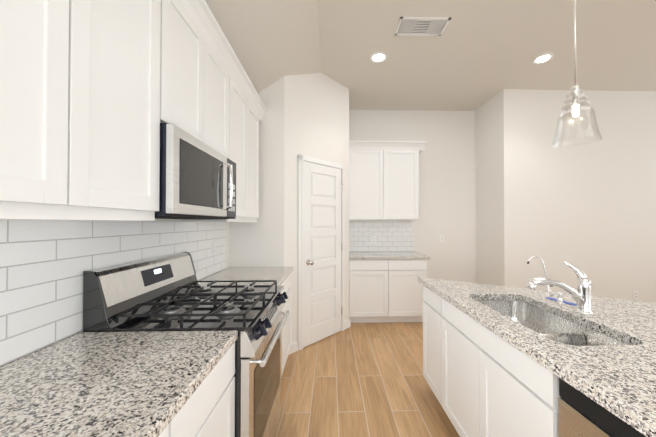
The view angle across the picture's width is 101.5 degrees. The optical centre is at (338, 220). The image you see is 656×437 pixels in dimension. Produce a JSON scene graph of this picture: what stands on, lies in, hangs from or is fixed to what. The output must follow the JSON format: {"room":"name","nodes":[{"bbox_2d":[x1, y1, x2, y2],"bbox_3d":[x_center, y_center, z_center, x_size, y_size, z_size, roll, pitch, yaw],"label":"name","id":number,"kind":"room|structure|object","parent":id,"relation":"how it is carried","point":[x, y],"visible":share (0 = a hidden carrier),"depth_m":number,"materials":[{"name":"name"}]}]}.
{"room":"kitchen","nodes":[
{"label":"kitchen","id":0,"kind":"room"},
{"bbox_2d":[0,219,228,366],"bbox_3d":[-1.109,0.086,-0.236,0.150,2.550,6.050,0,-1,-2],"label":"wall","id":1,"kind":"structure","parent":0,"point":[227,239],"depth_m":2.67,"materials":[{"name":"white paint"}]},
{"bbox_2d":[0,0,99,220],"bbox_3d":[-0.893,-0.532,0.536,0.323,1.058,0.513,0,-1,-2],"label":"upper cabinet","id":2,"kind":"object","parent":1,"relation":"attached to","point":[94,94],"depth_m":0.68,"materials":[{"name":"white wood"}]},
{"bbox_2d":[0,220,225,365],"bbox_3d":[-1.055,0.253,0.584,0.008,0.513,4.090,0,-1,-2],"label":"backsplash","id":3,"kind":"structure","parent":1,"relation":"attached to","point":[44,265],"depth_m":1.03,"materials":[{"name":"white tile"}]},
{"bbox_2d":[100,0,175,220],"bbox_3d":[-0.904,-0.529,0.928,0.323,1.058,0.516,0,-1,-2],"label":"upper cabinet","id":4,"kind":"object","parent":1,"relation":"attached to","point":[138,37],"depth_m":0.99,"materials":[{"name":"white wood"}]},
{"bbox_2d":[176,0,211,147],"bbox_3d":[-0.917,-0.733,1.346,0.323,0.641,0.438,0,-1,-2],"label":"upper cabinet","id":5,"kind":"object","parent":1,"relation":"attached to","point":[193,42],"depth_m":1.40,"materials":[{"name":"white wood"}]},
{"bbox_2d":[155,123,235,218],"bbox_3d":[-0.870,-0.208,1.501,0.424,0.398,0.752,0,-1,-2],"label":"microwave","id":6,"kind":"object","parent":5,"relation":"attached to","point":[197,179],"visible":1,"depth_m":1.29,"materials":[{"name":"silver metal"}]},
{"bbox_2d":[183,72,251,221],"bbox_3d":[-0.938,-0.517,2.077,0.323,1.058,0.515,0,-1,-2],"label":"upper cabinet","id":7,"kind":"object","parent":1,"relation":"attached to","point":[241,102],"depth_m":2.17,"materials":[{"name":"white wood"}]},
{"bbox_2d":[212,44,231,160],"bbox_3d":[-0.926,-0.730,1.664,0.323,0.641,0.438,0,-1,-2],"label":"upper cabinet","id":8,"kind":"object","parent":1,"relation":"attached to","point":[221,74],"depth_m":1.77,"materials":[{"name":"white wood"}]},
{"bbox_2d":[252,104,259,221],"bbox_3d":[-0.949,-0.514,2.440,0.323,1.058,0.451,0,-1,-2],"label":"upper cabinet","id":9,"kind":"object","parent":1,"relation":"attached to","point":[255,115],"depth_m":2.57,"materials":[{"name":"white wood"}]},
{"bbox_2d":[229,73,348,342],"bbox_3d":[-0.530,-0.212,3.511,1.330,3.220,1.500,0,-1,-2],"label":"wall","id":10,"kind":"structure","parent":0,"point":[306,115],"depth_m":2.82,"materials":[{"name":"white paint"}]},
{"bbox_2d":[289,318,350,353],"bbox_3d":[2.680,1.348,3.536,6.530,0.100,1.410,0,-1,-2],"label":"baseboard","id":11,"kind":"structure","parent":10,"relation":"attached to","point":[294,345],"depth_m":2.85,"materials":[{"name":"white paint"}]},
{"bbox_2d":[297,154,343,350],"bbox_3d":[-0.185,0.343,3.147,0.032,2.102,0.744,-1,-1,42],"label":"door frame","id":12,"kind":"structure","parent":10,"relation":"attached to","point":[301,158],"depth_m":2.89,"materials":[{"name":"white paint"}]},
{"bbox_2d":[303,161,341,347],"bbox_3d":[-0.180,0.368,3.143,0.459,2.028,0.476,0,-1,-2],"label":"pantry door","id":13,"kind":"structure","parent":10,"relation":"in","point":[322,248],"depth_m":3.12,"materials":[{"name":"white paint"}]},
{"bbox_2d":[274,322,459,436],"bbox_3d":[2.412,1.420,0.606,7.240,0.100,7.550,0,-1,-2],"label":"floor","id":14,"kind":"structure","parent":0,"point":[361,380],"depth_m":2.21,"materials":[{"name":"brown wood"}]},
{"bbox_2d":[156,395,191,436],"bbox_3d":[-0.732,0.931,0.424,0.638,0.875,0.581,0,-1,-2],"label":"base cabinet","id":15,"kind":"object","parent":14,"relation":"on","point":[180,425],"depth_m":0.72,"materials":[{"name":"white wood"}]},
{"bbox_2d":[83,252,289,436],"bbox_3d":[-0.702,0.796,1.496,0.744,1.164,0.754,0,-1,-2],"label":"range","id":16,"kind":"object","parent":14,"relation":"on","point":[165,293],"visible":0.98,"depth_m":1.29,"materials":[{"name":"silver metal"}]},
{"bbox_2d":[192,335,237,436],"bbox_3d":[-0.745,0.935,0.850,0.638,0.875,0.519,0,-1,-2],"label":"base cabinet","id":17,"kind":"object","parent":14,"relation":"on","point":[213,402],"depth_m":0.95,"materials":[{"name":"white wood"}]},
{"bbox_2d":[0,331,237,436],"bbox_3d":[-0.710,0.467,-0.169,0.647,0.037,2.568,0,-1,-2],"label":"countertop","id":18,"kind":"structure","parent":17,"relation":"on","point":[82,384],"depth_m":0.76,"materials":[{"name":"grey stone"}]},
{"bbox_2d":[226,279,287,373],"bbox_3d":[-0.783,0.947,2.120,0.638,0.875,0.491,0,-1,-2],"label":"base cabinet","id":19,"kind":"object","parent":14,"relation":"on","point":[285,328],"depth_m":2.36,"materials":[{"name":"white wood"}]},
{"bbox_2d":[198,267,291,285],"bbox_3d":[-0.784,0.491,2.310,0.647,0.037,0.864,0,-1,-2],"label":"countertop","id":20,"kind":"structure","parent":19,"relation":"on","point":[279,274],"depth_m":2.29,"materials":[{"name":"grey stone"}]},
{"bbox_2d":[288,271,291,354],"bbox_3d":[-0.794,0.951,2.491,0.638,0.875,0.491,0,-1,-2],"label":"base cabinet","id":21,"kind":"object","parent":14,"relation":"on","point":[289,272],"depth_m":2.64,"materials":[{"name":"white wood"}]},
{"bbox_2d":[349,252,429,322],"bbox_3d":[0.668,0.945,3.874,1.082,0.914,0.617,0,-1,-2],"label":"base cabinet","id":22,"kind":"object","parent":14,"relation":"on","point":[385,286],"visible":0.9,"depth_m":3.58,"materials":[{"name":"white wood"}]},
{"bbox_2d":[349,252,429,259],"bbox_3d":[0.668,0.506,3.878,1.082,0.037,0.617,0,-1,-2],"label":"countertop","id":23,"kind":"structure","parent":22,"relation":"on","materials":[{"name":"stone"}]},
{"bbox_2d":[423,288,641,436],"bbox_3d":[1.589,0.933,0.443,1.695,0.870,3.565,0,-1,-2],"label":"kitchen island","id":24,"kind":"object","parent":14,"relation":"on","point":[505,361],"depth_m":1.29,"materials":[{"name":"wood"},{"name":"painted wood"},{"name":"stainless steel"}]},
{"bbox_2d":[418,277,655,436],"bbox_3d":[1.599,0.484,0.443,1.776,0.059,3.654,0,-1,-2],"label":"island countertop","id":25,"kind":"structure","parent":24,"relation":"on","point":[618,378],"depth_m":0.97,"materials":[{"name":"grey stone"}]},
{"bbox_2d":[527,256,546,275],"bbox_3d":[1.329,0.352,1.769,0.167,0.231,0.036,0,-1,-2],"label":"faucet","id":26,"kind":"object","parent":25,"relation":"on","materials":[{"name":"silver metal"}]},
{"bbox_2d":[478,300,627,345],"bbox_3d":[0.982,0.597,1.342,0.415,0.190,0.770,0,-1,-2],"label":"sink","id":27,"kind":"object","parent":25,"relation":"in","point":[553,325],"depth_m":1.43,"materials":[{"name":"silver metal"}]},
{"bbox_2d":[522,261,597,315],"bbox_3d":[1.101,0.335,1.343,0.326,0.256,0.066,0,-1,-2],"label":"faucet","id":28,"kind":"object","parent":25,"relation":"on","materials":[{"name":"silver metal"}]},
{"bbox_2d":[349,110,475,282],"bbox_3d":[1.137,-0.190,4.285,2.150,3.190,0.150,0,-1,-2],"label":"wall","id":29,"kind":"structure","parent":0,"point":[447,195],"depth_m":4.23,"materials":[{"name":"white paint"}]},
{"bbox_2d":[349,220,413,251],"bbox_3d":[0.646,0.244,4.188,1.059,0.489,0.008,0,-1,-2],"label":"backsplash","id":30,"kind":"structure","parent":29,"relation":"attached to","point":[394,235],"depth_m":4.18,"materials":[{"name":"white tile"}]},
{"bbox_2d":[349,140,425,219],"bbox_3d":[0.680,-0.567,4.001,1.112,1.130,0.392,0,-1,-2],"label":"upper cabinet","id":31,"kind":"object","parent":29,"relation":"attached to","point":[383,180],"visible":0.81,"depth_m":3.87,"materials":[{"name":"white wood"}]},
{"bbox_2d":[205,0,655,110],"bbox_3d":[2.412,-1.458,0.634,7.240,0.863,7.550,0,-1,-2],"label":"ceiling","id":32,"kind":"structure","parent":0,"point":[476,55],"depth_m":2.62,"materials":[{"name":"white paint"}]},
{"bbox_2d":[370,52,387,62],"bbox_3d":[0.425,-1.744,2.874,0.190,0.008,0.190,0,-1,-2],"label":"recessed light","id":33,"kind":"object","parent":32,"relation":"in","point":[377,57],"visible":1,"depth_m":2.87,"materials":[{"name":"white plastic"}]},
{"bbox_2d":[395,17,450,35],"bbox_3d":[0.748,-1.749,2.423,0.440,0.007,0.220,0,-1,-2],"label":"ceiling vent","id":34,"kind":"object","parent":32,"relation":"in","point":[421,26],"visible":1,"depth_m":2.41,"materials":[{"name":"white plastic"}]},
{"bbox_2d":[532,53,553,63],"bbox_3d":[2.205,-1.744,2.897,0.190,0.008,0.190,0,-1,-2],"label":"recessed light","id":35,"kind":"object","parent":32,"relation":"in","point":[542,58],"visible":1,"depth_m":2.89,"materials":[{"name":"white plastic"}]},
{"bbox_2d":[552,0,601,147],"bbox_3d":[1.261,-1.089,1.431,0.200,1.347,0.200,0,-1,-2],"label":"pendant light","id":36,"kind":"object","parent":32,"relation":"hanging from","point":[576,94],"visible":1,"depth_m":1.42,"materials":[{"name":"clear glass"}]},
{"bbox_2d":[475,89,655,302],"bbox_3d":[4.052,-0.192,4.022,3.760,3.190,0.850,0,-1,-2],"label":"wall","id":37,"kind":"structure","parent":0,"point":[587,208],"depth_m":3.58,"materials":[{"name":"white paint"}]},
{"bbox_2d":[633,291,637,298],"bbox_3d":[3.965,0.999,3.578,0.072,0.116,0.007,0,-1,-2],"label":"electrical outlet plate","id":38,"kind":"object","parent":37,"relation":"attached to","point":[635,294],"depth_m":3.58,"materials":[{"name":"white plastic"}]}
]}

